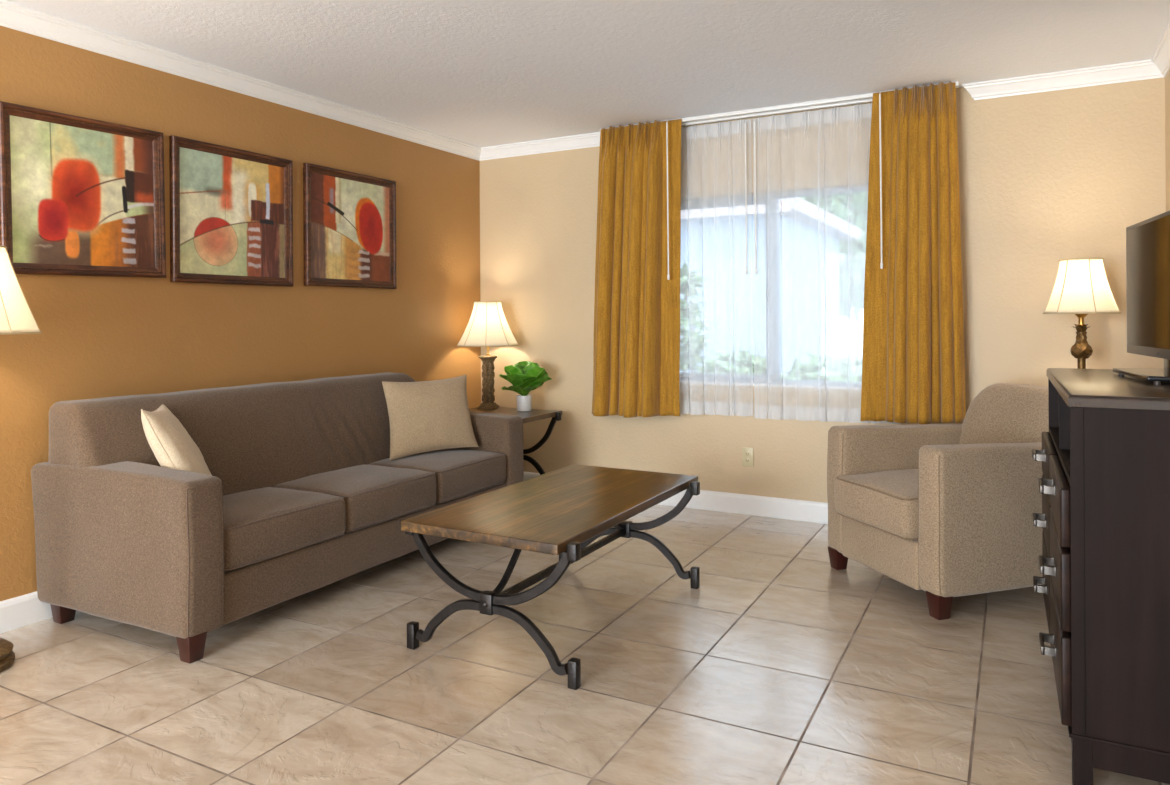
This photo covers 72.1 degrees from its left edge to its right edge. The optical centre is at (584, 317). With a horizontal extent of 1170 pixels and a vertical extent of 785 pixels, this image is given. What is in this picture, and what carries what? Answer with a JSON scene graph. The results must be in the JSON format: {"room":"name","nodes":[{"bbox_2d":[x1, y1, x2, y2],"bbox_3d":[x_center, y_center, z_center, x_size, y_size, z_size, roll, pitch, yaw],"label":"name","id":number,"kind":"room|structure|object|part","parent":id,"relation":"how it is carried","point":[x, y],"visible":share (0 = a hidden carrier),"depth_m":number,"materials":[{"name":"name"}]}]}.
{"room":"living room","nodes":[
{"label":"living room","id":0,"kind":"room"},
{"bbox_2d":[0,26,480,600],"bbox_3d":[-3.034,0.005,1.936,0.150,2.452,9.150,0,0,29],"label":"wall","id":1,"kind":"structure","parent":0,"point":[101,336],"depth_m":3.96,"materials":[{"name":"paint"}]},
{"bbox_2d":[0,591,52,633],"bbox_3d":[-2.919,1.171,1.962,0.015,0.120,9.000,0,0,29],"label":"baseboard","id":2,"kind":"structure","parent":1,"relation":"attached to","point":[27,609],"depth_m":3.19,"materials":[{"name":"white paint"}]},
{"bbox_2d":[0,101,165,277],"bbox_3d":[-2.115,-0.514,3.425,0.031,0.691,0.701,0,1,29],"label":"framed painting","id":3,"kind":"object","parent":1,"relation":"attached to","point":[80,196],"visible":0.99,"depth_m":3.39,"materials":[{"name":"multicoloured paper"}]},
{"bbox_2d":[169,135,292,286],"bbox_3d":[-1.763,-0.512,4.066,0.031,0.685,0.701,0,0,29],"label":"framed painting","id":4,"kind":"object","parent":1,"relation":"attached to","point":[231,209],"visible":1,"depth_m":4.04,"materials":[{"name":"multicoloured paper"}]},
{"bbox_2d":[0,0,480,160],"bbox_3d":[-2.913,-1.181,1.950,0.062,0.080,9.000,0,0,29],"label":"trim","id":5,"kind":"structure","parent":1,"relation":"attached to","point":[13,16],"depth_m":3.90,"materials":[{"name":"white paint"}]},
{"bbox_2d":[303,163,396,288],"bbox_3d":[-1.376,-0.522,4.772,0.031,0.680,0.722,0,0,29],"label":"framed painting","id":6,"kind":"object","parent":1,"relation":"attached to","point":[349,218],"visible":1,"depth_m":4.74,"materials":[{"name":"multicoloured paper"}]},
{"bbox_2d":[0,504,1169,784],"bbox_3d":[-1.120,1.280,0.975,4.418,0.120,9.300,0,0,29],"label":"floor","id":7,"kind":"structure","parent":0,"point":[784,666],"depth_m":2.65,"materials":[{"name":"tile"}]},
{"bbox_2d":[0,245,41,671],"bbox_3d":[-2.155,0.485,2.795,0.447,1.482,0.447,0,0,26],"label":"floor lamp","id":8,"kind":"object","parent":7,"relation":"on","point":[16,316],"visible":1,"depth_m":2.80,"materials":[{"name":"beige fabric"}]},
{"bbox_3d":[-2.159,-0.098,2.795,0.435,0.304,0.435,0,0,29],"label":"lamp shade","id":9,"kind":"part","parent":8,"relation":"part of","materials":[{"name":"white fabric"}]},
{"bbox_2d":[31,372,522,663],"bbox_3d":[-1.284,0.775,3.957,0.925,0.892,2.216,0,0,29],"label":"sofa","id":10,"kind":"object","parent":7,"relation":"on","point":[304,493],"visible":0.88,"depth_m":3.24,"materials":[{"name":"brown fabric"}]},
{"bbox_3d":[-2.107,1.177,3.250,0.075,0.098,0.075,0,0,29],"label":"leg","id":11,"kind":"part","parent":10,"relation":"part of","materials":[{"name":"brown wood"}]},
{"bbox_3d":[-1.765,0.857,3.081,0.923,0.578,0.216,0,0,29],"label":"arm","id":12,"kind":"part","parent":10,"relation":"part of","materials":[{"name":"brown fabric"}]},
{"bbox_2d":[141,404,211,475],"bbox_3d":[-1.650,0.556,3.267,0.248,0.406,0.430,0,0,-16],"label":"throw pillow","id":13,"kind":"object","parent":10,"relation":"on","point":[172,446],"visible":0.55,"depth_m":3.15,"materials":[{"name":"beige fabric"}]},
{"bbox_3d":[-1.405,1.173,2.872,0.075,0.098,0.075,0,0,29],"label":"leg","id":14,"kind":"part","parent":10,"relation":"part of","materials":[{"name":"brown wood"}]},
{"bbox_3d":[-1.502,0.622,4.029,0.450,0.585,2.065,0,0,29],"label":"backrest","id":15,"kind":"part","parent":10,"relation":"part of","materials":[{"name":"brown fabric"}]},
{"bbox_2d":[223,487,345,568],"bbox_3d":[-1.394,0.849,3.343,0.522,0.191,0.629,0,0,29],"label":"seat cushion","id":16,"kind":"object","parent":10,"relation":"on","point":[262,526],"depth_m":3.24,"materials":[{"name":"brown fabric"}]},
{"bbox_2d":[276,465,435,530],"bbox_3d":[-1.098,0.848,3.881,0.520,0.189,0.627,0,0,29],"label":"seat cushion","id":17,"kind":"object","parent":10,"relation":"on","point":[374,497],"depth_m":3.77,"materials":[{"name":"brown fabric"}]},
{"bbox_2d":[382,374,477,459],"bbox_3d":[-0.872,0.547,4.535,0.583,0.418,0.250,0,0,-37],"label":"throw pillow","id":18,"kind":"object","parent":10,"relation":"on","point":[424,416],"visible":1,"depth_m":4.46,"materials":[{"name":"beige fabric"}]},
{"bbox_2d":[370,448,505,501],"bbox_3d":[-0.803,0.846,4.420,0.523,0.190,0.628,0,0,29],"label":"seat cushion","id":19,"kind":"object","parent":10,"relation":"on","point":[460,474],"depth_m":4.29,"materials":[{"name":"brown fabric"}]},
{"bbox_3d":[-0.792,0.851,4.853,0.924,0.577,0.172,0,0,29],"label":"arm","id":20,"kind":"part","parent":10,"relation":"part of","materials":[{"name":"brown fabric"}]},
{"bbox_2d":[469,407,561,474],"bbox_3d":[-0.580,0.922,5.297,0.688,0.590,0.620,0,0,29],"label":"end table","id":21,"kind":"object","parent":7,"relation":"on","point":[534,414],"visible":0.25,"depth_m":5.37,"materials":[{"name":"brown wood"}]},
{"bbox_2d":[457,301,518,408],"bbox_3d":[-0.675,0.255,5.596,0.433,0.744,0.433,0,0,6],"label":"table lamp","id":22,"kind":"object","parent":21,"relation":"on","point":[487,326],"visible":1,"depth_m":5.50,"materials":[{"name":"white fabric"}]},
{"bbox_3d":[-0.676,0.040,5.596,0.421,0.302,0.421,0,0,9],"label":"lamp shade","id":23,"kind":"part","parent":22,"relation":"part of","materials":[{"name":"white fabric"}]},
{"bbox_2d":[499,361,551,410],"bbox_3d":[-0.412,0.460,5.407,0.342,0.332,0.289,0,0,29],"label":"potted plant","id":24,"kind":"object","parent":21,"relation":"on","point":[525,377],"visible":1,"depth_m":5.37,"materials":[{"name":"green plant"}]},
{"bbox_3d":[-0.410,0.574,5.417,0.102,0.104,0.102,0,0,29],"label":"pot","id":25,"kind":"part","parent":24,"relation":"part of","materials":[{"name":"white ceramic"}]},
{"bbox_3d":[-0.465,0.921,5.508,0.640,0.530,0.024,0,0,29],"label":"frame","id":26,"kind":"part","parent":21,"relation":"part of","materials":[{"name":"metal"}]},
{"bbox_2d":[401,464,699,689],"bbox_3d":[-0.060,0.973,3.307,0.724,0.481,1.274,0,0,29],"label":"coffee table","id":27,"kind":"object","parent":7,"relation":"on","point":[562,511],"visible":1,"depth_m":2.98,"materials":[{"name":"brown wood"}]},
{"bbox_3d":[-0.337,0.976,2.803,0.680,0.415,0.024,0,0,29],"label":"frame","id":28,"kind":"part","parent":27,"relation":"part of","materials":[{"name":"metal"}]},
{"bbox_3d":[0.193,0.972,3.767,0.680,0.415,0.024,0,0,29],"label":"frame","id":29,"kind":"part","parent":27,"relation":"part of","materials":[{"name":"metal"}]},
{"bbox_2d":[827,383,1048,619],"bbox_3d":[1.687,0.760,3.668,0.964,0.886,0.782,0,0,-18],"label":"armchair","id":30,"kind":"object","parent":7,"relation":"on","point":[943,511],"visible":0.84,"depth_m":3.32,"materials":[{"name":"beige fabric"}]},
{"bbox_3d":[1.221,1.156,3.872,0.075,0.100,0.075,0,0,-18],"label":"leg","id":31,"kind":"part","parent":30,"relation":"part of","materials":[{"name":"brown wood"}]},
{"bbox_2d":[835,469,917,538],"bbox_3d":[1.540,0.816,3.625,0.656,0.206,0.532,0,0,-18],"label":"seat cushion","id":32,"kind":"object","parent":30,"relation":"on","point":[883,501],"depth_m":3.51,"materials":[{"name":"beige fabric"}]},
{"bbox_3d":[1.618,0.821,3.976,0.909,0.604,0.152,0,0,-18],"label":"arm","id":33,"kind":"part","parent":30,"relation":"part of","materials":[{"name":"beige fabric"}]},
{"bbox_3d":[1.425,1.154,3.231,0.075,0.100,0.075,0,0,-18],"label":"leg","id":34,"kind":"part","parent":30,"relation":"part of","materials":[{"name":"brown wood"}]},
{"bbox_3d":[1.809,0.820,3.376,0.907,0.603,0.149,0,0,-18],"label":"arm","id":35,"kind":"part","parent":30,"relation":"part of","materials":[{"name":"beige fabric"}]},
{"bbox_3d":[2.005,0.606,3.769,0.252,0.583,0.598,0,0,-18],"label":"backrest","id":36,"kind":"part","parent":30,"relation":"part of","materials":[{"name":"beige fabric"}]},
{"bbox_2d":[1032,368,1169,784],"bbox_3d":[1.689,0.698,2.479,0.521,1.010,1.187,0,0,28],"label":"dresser","id":37,"kind":"object","parent":7,"relation":"on","point":[1104,484],"visible":1,"depth_m":2.02,"materials":[{"name":"brown wood"}]},
{"bbox_3d":[1.609,0.487,2.849,0.039,0.028,0.124,0,0,28],"label":"handle","id":38,"kind":"part","parent":37,"relation":"part of","materials":[{"name":"silver metal"}]},
{"bbox_3d":[1.611,0.716,2.849,0.039,0.028,0.124,0,0,28],"label":"handle","id":39,"kind":"part","parent":37,"relation":"part of","materials":[{"name":"silver metal"}]},
{"bbox_3d":[1.612,0.945,2.849,0.039,0.028,0.124,0,0,28],"label":"handle","id":40,"kind":"part","parent":37,"relation":"part of","materials":[{"name":"silver metal"}]},
{"bbox_3d":[1.639,0.933,2.835,0.024,0.228,0.572,0,0,28],"label":"drawer","id":41,"kind":"part","parent":37,"relation":"part of","materials":[{"name":"brown wood"}]},
{"bbox_3d":[1.638,0.704,2.835,0.024,0.202,0.572,0,0,28],"label":"drawer","id":42,"kind":"part","parent":37,"relation":"part of","materials":[{"name":"brown wood"}]},
{"bbox_3d":[1.339,0.488,2.332,0.039,0.028,0.124,0,0,28],"label":"handle","id":43,"kind":"part","parent":37,"relation":"part of","materials":[{"name":"silver metal"}]},
{"bbox_3d":[1.342,0.947,2.332,0.039,0.028,0.124,0,0,28],"label":"handle","id":44,"kind":"part","parent":37,"relation":"part of","materials":[{"name":"silver metal"}]},
{"bbox_3d":[1.341,0.718,2.332,0.039,0.028,0.124,0,0,28],"label":"handle","id":45,"kind":"part","parent":37,"relation":"part of","materials":[{"name":"silver metal"}]},
{"bbox_3d":[1.637,0.512,2.835,0.024,0.151,0.572,0,0,28],"label":"drawer","id":46,"kind":"part","parent":37,"relation":"part of","materials":[{"name":"brown wood"}]},
{"bbox_3d":[1.367,0.514,2.318,0.024,0.151,0.572,0,0,28],"label":"drawer","id":47,"kind":"part","parent":37,"relation":"part of","materials":[{"name":"brown wood"}]},
{"bbox_3d":[1.368,0.706,2.318,0.024,0.202,0.572,0,0,28],"label":"drawer","id":48,"kind":"part","parent":37,"relation":"part of","materials":[{"name":"brown wood"}]},
{"bbox_3d":[1.369,0.935,2.318,0.024,0.228,0.572,0,0,28],"label":"drawer","id":49,"kind":"part","parent":37,"relation":"part of","materials":[{"name":"brown wood"}]},
{"bbox_3d":[1.273,1.137,2.058,0.044,0.136,0.044,0,0,28],"label":"leg","id":50,"kind":"part","parent":37,"relation":"part of","materials":[{"name":"brown wood"}]},
{"bbox_3d":[1.714,1.095,2.468,0.463,0.076,1.187,0,0,28],"label":"rail","id":51,"kind":"part","parent":37,"relation":"part of","materials":[{"name":"brown wood"}]},
{"bbox_2d":[1113,211,1169,384],"bbox_3d":[1.809,-0.061,2.436,0.240,0.507,0.735,0,0,21],"label":"television","id":52,"kind":"object","parent":37,"relation":"on","point":[1147,241],"visible":1,"depth_m":2.53,"materials":[{"name":"plastic"}]},
{"bbox_3d":[2.411,0.886,3.816,0.486,0.625,0.486,0,0,29],"label":"side table","id":53,"kind":"object","parent":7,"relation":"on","visible":0},
{"bbox_2d":[1043,258,1120,368],"bbox_3d":[2.343,0.147,3.794,0.315,0.854,0.316,0,0,12],"label":"table lamp","id":54,"kind":"object","parent":53,"relation":"on","point":[1081,288],"visible":0.95,"depth_m":3.71,"materials":[{"name":"white fabric"}]},
{"bbox_3d":[2.344,0.345,3.794,0.048,0.318,0.048,0,0,12],"label":"stem","id":55,"kind":"part","parent":54,"relation":"part of","materials":[{"name":"brown metal"}]},
{"bbox_3d":[2.342,0.052,3.794,0.108,0.044,0.108,0,0,34],"label":"crown","id":56,"kind":"part","parent":54,"relation":"part of","materials":[{"name":"brown metal"}]},
{"bbox_3d":[2.341,-0.148,3.794,0.302,0.252,0.308,0,0,12],"label":"lamp shade","id":57,"kind":"part","parent":54,"relation":"part of","materials":[{"name":"white fabric"}]},
{"bbox_2d":[3,0,1169,147],"bbox_3d":[-1.135,-1.292,0.975,4.418,0.120,9.300,0,0,29],"label":"ceiling","id":58,"kind":"structure","parent":0,"point":[480,73],"depth_m":3.68,"materials":[{"name":"white paint"}]},
{"bbox_2d":[592,119,681,417],"bbox_3d":[0.290,-0.300,5.083,0.646,1.866,0.155,0,0,29],"label":"drape","id":59,"kind":"object","parent":58,"relation":"hanging from","point":[636,352],"visible":1,"depth_m":5.04,"materials":[{"name":"gold fabric"}]},
{"bbox_2d":[600,81,958,131],"bbox_3d":[1.057,-1.230,4.801,2.140,0.030,0.087,0,0,29],"label":"track","id":60,"kind":"object","parent":58,"relation":"attached to","point":[862,98],"visible":0.55,"depth_m":4.73,"materials":[{"name":"white metal"}]},
{"bbox_2d":[679,119,752,415],"bbox_3d":[0.700,-0.298,5.031,0.704,1.817,0.055,0,0,29],"label":"sheer curtain","id":61,"kind":"object","parent":60,"relation":"hanging from","point":[716,158],"visible":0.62,"depth_m":4.97,"materials":[{"name":"white fabric"}]},
{"bbox_3d":[1.071,-1.231,4.828,2.040,0.030,0.026,0,0,29],"label":"rail","id":62,"kind":"part","parent":60,"relation":"part of","materials":[{"name":"white metal"}]},
{"bbox_2d":[752,103,899,423],"bbox_3d":[1.379,-0.302,4.662,0.834,1.816,0.049,0,0,28],"label":"sheer curtain","id":63,"kind":"object","parent":60,"relation":"hanging from","point":[826,152],"visible":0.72,"depth_m":4.70,"materials":[{"name":"white fabric"}]},
{"bbox_2d":[860,81,965,423],"bbox_3d":[1.736,-0.334,4.303,0.533,1.816,0.137,0,0,29],"label":"drape","id":64,"kind":"object","parent":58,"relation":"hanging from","point":[913,370],"visible":1,"depth_m":4.28,"materials":[{"name":"gold fabric"}]},
{"bbox_2d":[480,77,1165,502],"bbox_3d":[1.073,-0.019,4.986,4.418,2.452,0.150,0,0,29],"label":"wall","id":65,"kind":"structure","parent":0,"point":[1046,178],"depth_m":4.36,"materials":[{"name":"beige paint"}]},
{"bbox_2d":[480,132,600,160],"bbox_3d":[-0.321,-1.197,5.626,1.070,0.080,0.062,0,0,29],"label":"trim","id":66,"kind":"structure","parent":65,"relation":"attached to","point":[588,140],"depth_m":5.62,"materials":[{"name":"white paint"}]},
{"bbox_2d":[523,472,827,523],"bbox_3d":[1.040,1.147,4.914,4.088,0.120,0.015,0,0,29],"label":"baseboard","id":67,"kind":"structure","parent":65,"relation":"attached to","point":[782,508],"depth_m":4.91,"materials":[{"name":"white paint"}]},
{"bbox_2d":[742,447,753,466],"bbox_3d":[0.999,0.855,4.937,0.072,0.116,0.011,0,0,29],"label":"wall outlet","id":68,"kind":"object","parent":65,"relation":"attached to","point":[747,453],"visible":1,"depth_m":4.93,"materials":[{"name":"beige plastic"}]},
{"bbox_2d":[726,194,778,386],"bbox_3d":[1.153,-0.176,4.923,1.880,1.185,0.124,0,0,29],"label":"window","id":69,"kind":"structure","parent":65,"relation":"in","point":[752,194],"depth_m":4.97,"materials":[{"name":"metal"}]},
{"bbox_2d":[962,59,1162,99],"bbox_3d":[2.427,-1.214,4.118,0.897,0.080,0.062,0,0,29],"label":"trim","id":70,"kind":"structure","parent":65,"relation":"attached to","point":[1145,69],"depth_m":4.10,"materials":[{"name":"white paint"}]},
{"bbox_2d":[1165,69,1169,211],"bbox_3d":[0.707,-0.017,-0.117,0.150,2.452,9.150,0,0,29],"label":"wall","id":71,"kind":"structure","parent":0,"point":[1167,77],"depth_m":3.87,"materials":[{"name":"beige paint"}]},
{"bbox_2d":[1151,22,1169,76],"bbox_3d":[0.643,-1.203,-0.001,0.062,0.080,9.000,0,0,29],"label":"trim","id":72,"kind":"structure","parent":71,"relation":"attached to","point":[1161,57],"depth_m":3.74,"materials":[{"name":"white paint"}]},
{"label":"outside","id":73,"kind":"structure","parent":0,"visible":0},
{"bbox_3d":[6.493,1.523,19.127,28.000,0.300,29.850,0,0,29],"label":"yard","id":74,"kind":"structure","parent":73,"visible":0},
{"bbox_2d":[683,205,837,358],"bbox_3d":[0.356,-0.064,13.677,7.500,2.950,4.700,0,0,29],"label":"neighbouring building","id":75,"kind":"structure","parent":74,"relation":"on","point":[792,344],"depth_m":10.45,"materials":[{"name":"white"}]},
{"bbox_2d":[859,233,863,248],"bbox_3d":[5.021,-0.941,17.108,3.221,4.671,3.274,0,0,29],"label":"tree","id":76,"kind":"object","parent":74,"relation":"on","point":[861,239],"visible":0.02,"depth_m":15.79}
]}

